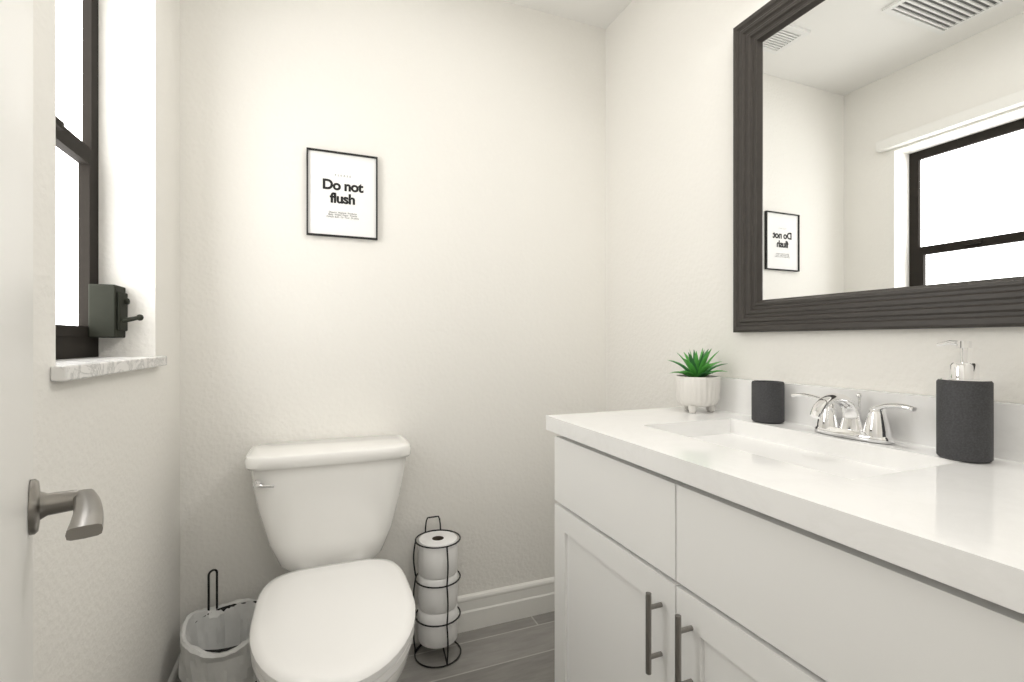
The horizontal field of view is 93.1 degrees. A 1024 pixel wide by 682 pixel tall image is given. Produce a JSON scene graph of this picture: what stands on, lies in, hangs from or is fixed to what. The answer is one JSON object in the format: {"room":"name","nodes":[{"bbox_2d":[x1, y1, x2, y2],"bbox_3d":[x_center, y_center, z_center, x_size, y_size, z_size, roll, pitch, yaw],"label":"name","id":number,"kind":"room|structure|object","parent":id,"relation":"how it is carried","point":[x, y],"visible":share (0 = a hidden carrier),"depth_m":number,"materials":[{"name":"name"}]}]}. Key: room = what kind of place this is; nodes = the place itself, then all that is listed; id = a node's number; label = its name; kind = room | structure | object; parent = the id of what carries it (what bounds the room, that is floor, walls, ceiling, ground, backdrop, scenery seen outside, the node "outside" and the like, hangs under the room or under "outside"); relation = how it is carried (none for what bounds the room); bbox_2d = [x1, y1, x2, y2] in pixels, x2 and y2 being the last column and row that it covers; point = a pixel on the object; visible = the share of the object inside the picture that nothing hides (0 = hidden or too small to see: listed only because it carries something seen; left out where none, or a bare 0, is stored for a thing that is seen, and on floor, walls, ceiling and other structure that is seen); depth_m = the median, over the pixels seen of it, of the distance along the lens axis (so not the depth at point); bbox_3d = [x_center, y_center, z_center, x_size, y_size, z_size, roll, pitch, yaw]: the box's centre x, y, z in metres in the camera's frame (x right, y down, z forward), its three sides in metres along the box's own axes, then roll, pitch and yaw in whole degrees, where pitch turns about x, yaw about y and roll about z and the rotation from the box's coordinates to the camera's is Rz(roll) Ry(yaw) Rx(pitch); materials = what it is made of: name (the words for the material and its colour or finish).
{"room":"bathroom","nodes":[
{"label":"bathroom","id":0,"kind":"room"},
{"bbox_2d":[33,0,179,681],"bbox_3d":[-0.773,-0.120,0.597,0.200,2.440,1.884,0,0,-22],"label":"wall","id":1,"kind":"structure","parent":0,"point":[106,604],"depth_m":1.18,"materials":[{"name":"paint"}]},
{"bbox_2d":[56,0,98,359],"bbox_3d":[-0.966,-0.455,0.983,0.070,0.990,0.525,0,0,-22],"label":"window","id":2,"kind":"structure","parent":1,"relation":"in","point":[77,147],"depth_m":1.15,"materials":[{"name":"brown metal"}]},
{"bbox_2d":[88,284,143,337],"bbox_3d":[-0.983,-0.073,1.217,0.106,0.130,0.071,0,0,-22],"label":"lock","id":3,"kind":"object","parent":2,"relation":"attached to","point":[108,317],"visible":1,"depth_m":1.18,"materials":[{"name":"grey metal"}]},
{"bbox_2d":[50,356,166,381],"bbox_3d":[-0.887,0.052,1.015,0.142,0.025,0.565,0,0,-22],"label":"window sill","id":4,"kind":"structure","parent":1,"relation":"attached to","point":[70,369],"depth_m":0.94,"materials":[{"name":"stone"}]},
{"bbox_2d":[167,655,180,681],"bbox_3d":[-0.704,1.034,0.715,0.016,0.132,1.682,0,0,-22],"label":"baseboard","id":5,"kind":"structure","parent":1,"relation":"attached to","point":[174,676],"depth_m":1.43,"materials":[{"name":"paint"}]},
{"bbox_2d":[180,0,605,651],"bbox_3d":[-0.352,-0.120,1.889,1.946,2.440,0.200,0,0,-22],"label":"wall","id":6,"kind":"structure","parent":0,"point":[448,324],"depth_m":1.76,"materials":[{"name":"paint"}]},
{"bbox_2d":[306,147,377,239],"bbox_3d":[-0.586,-0.505,1.679,0.232,0.292,0.014,0,0,-22],"label":"sign","id":7,"kind":"object","parent":6,"relation":"attached to","point":[341,194],"visible":1,"depth_m":1.68,"materials":[{"name":"white paper"}]},
{"bbox_2d":[179,577,554,654],"bbox_3d":[-0.311,1.034,1.788,1.546,0.132,0.016,0,0,-22],"label":"baseboard","id":8,"kind":"structure","parent":6,"relation":"attached to","point":[487,608],"depth_m":1.90,"materials":[{"name":"paint"}]},
{"bbox_2d":[398,611,554,681],"bbox_3d":[0.037,1.150,0.922,1.946,0.100,2.284,0,0,-22],"label":"floor","id":9,"kind":"structure","parent":0,"point":[521,650],"depth_m":1.69,"materials":[{"name":"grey tile"}]},
{"bbox_2d":[178,569,256,681],"bbox_3d":[-0.803,0.898,1.412,0.277,0.401,0.277,0,0,-22],"label":"waste bin","id":10,"kind":"object","parent":9,"relation":"on","point":[215,644],"visible":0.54,"depth_m":1.39,"materials":[{"name":"white plastic"}]},
{"bbox_2d":[245,435,414,681],"bbox_3d":[-0.475,0.716,1.303,0.482,0.767,0.784,0,0,-22],"label":"toilet","id":11,"kind":"object","parent":9,"relation":"on","point":[336,603],"visible":0.98,"depth_m":1.39,"materials":[{"name":"ceramic"}]},
{"bbox_2d":[413,516,460,667],"bbox_3d":[-0.260,0.871,1.706,0.165,0.455,0.168,0,0,-22],"label":"toilet paper stand","id":12,"kind":"object","parent":9,"relation":"on","point":[437,590],"visible":1,"depth_m":1.65,"materials":[{"name":"black metal"}]},
{"bbox_2d":[546,377,1023,681],"bbox_3d":[0.551,0.605,0.952,0.566,0.989,1.115,0,0,-22],"label":"bathroom vanity","id":13,"kind":"object","parent":9,"relation":"on","point":[728,539],"visible":1,"depth_m":0.79,"materials":[{"name":"paint"}]},
{"bbox_2d":[669,348,726,412],"bbox_3d":[0.553,0.115,1.448,0.176,0.188,0.180,0,0,-22],"label":"plant","id":14,"kind":"object","parent":13,"relation":"on","point":[696,384],"visible":0.98,"depth_m":1.41,"materials":[{"name":"ceramic"},{"name":"plant leaves"}]},
{"bbox_2d":[751,380,784,423],"bbox_3d":[0.664,0.157,1.258,0.076,0.104,0.076,0,0,-22],"label":"tumbler","id":15,"kind":"object","parent":13,"relation":"on","point":[767,402],"visible":1,"depth_m":1.23,"materials":[{"name":"grey plastic"}]},
{"bbox_2d":[791,393,916,443],"bbox_3d":[0.698,0.160,1.040,0.154,0.097,0.261,0,0,-22],"label":"faucet","id":16,"kind":"object","parent":13,"relation":"on","point":[875,427],"visible":1,"depth_m":1.03,"materials":[{"name":"silver metal"}]},
{"bbox_2d":[936,340,993,462],"bbox_3d":[0.803,0.104,0.863,0.075,0.210,0.078,0,0,-22],"label":"soap dispenser","id":17,"kind":"object","parent":13,"relation":"on","point":[964,412],"visible":1,"depth_m":0.84,"materials":[{"name":"grey plastic"}]},
{"bbox_2d":[503,0,631,28],"bbox_3d":[0.037,-1.390,0.922,1.946,0.100,2.284,0,0,-22],"label":"ceiling","id":18,"kind":"structure","parent":0,"point":[603,14],"depth_m":1.96,"materials":[{"name":"paint"}]},
{"bbox_2d":[606,0,1023,411],"bbox_3d":[0.884,-0.120,1.155,0.200,2.440,2.084,0,0,-22],"label":"wall","id":19,"kind":"structure","parent":0,"point":[669,179],"depth_m":1.62,"materials":[{"name":"paint"}]},
{"bbox_2d":[733,0,1023,331],"bbox_3d":[0.822,-0.469,1.000,0.030,0.887,0.902,0,0,-22],"label":"mirror","id":20,"kind":"object","parent":19,"relation":"attached to","point":[878,164],"visible":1,"depth_m":1.06,"materials":[{"name":"clear glass"}]},
{"bbox_3d":[0.298,-0.120,0.004,1.746,2.440,0.385,0,0,-22],"label":"wall","id":21,"kind":"structure","parent":0,"visible":0},
{"bbox_2d":[0,0,103,681],"bbox_3d":[-0.391,0.081,0.345,0.293,2.022,0.726,0,0,-22],"label":"door","id":22,"kind":"structure","parent":21,"relation":"in","point":[27,505],"depth_m":0.48,"materials":[{"name":"paint"}]}
]}

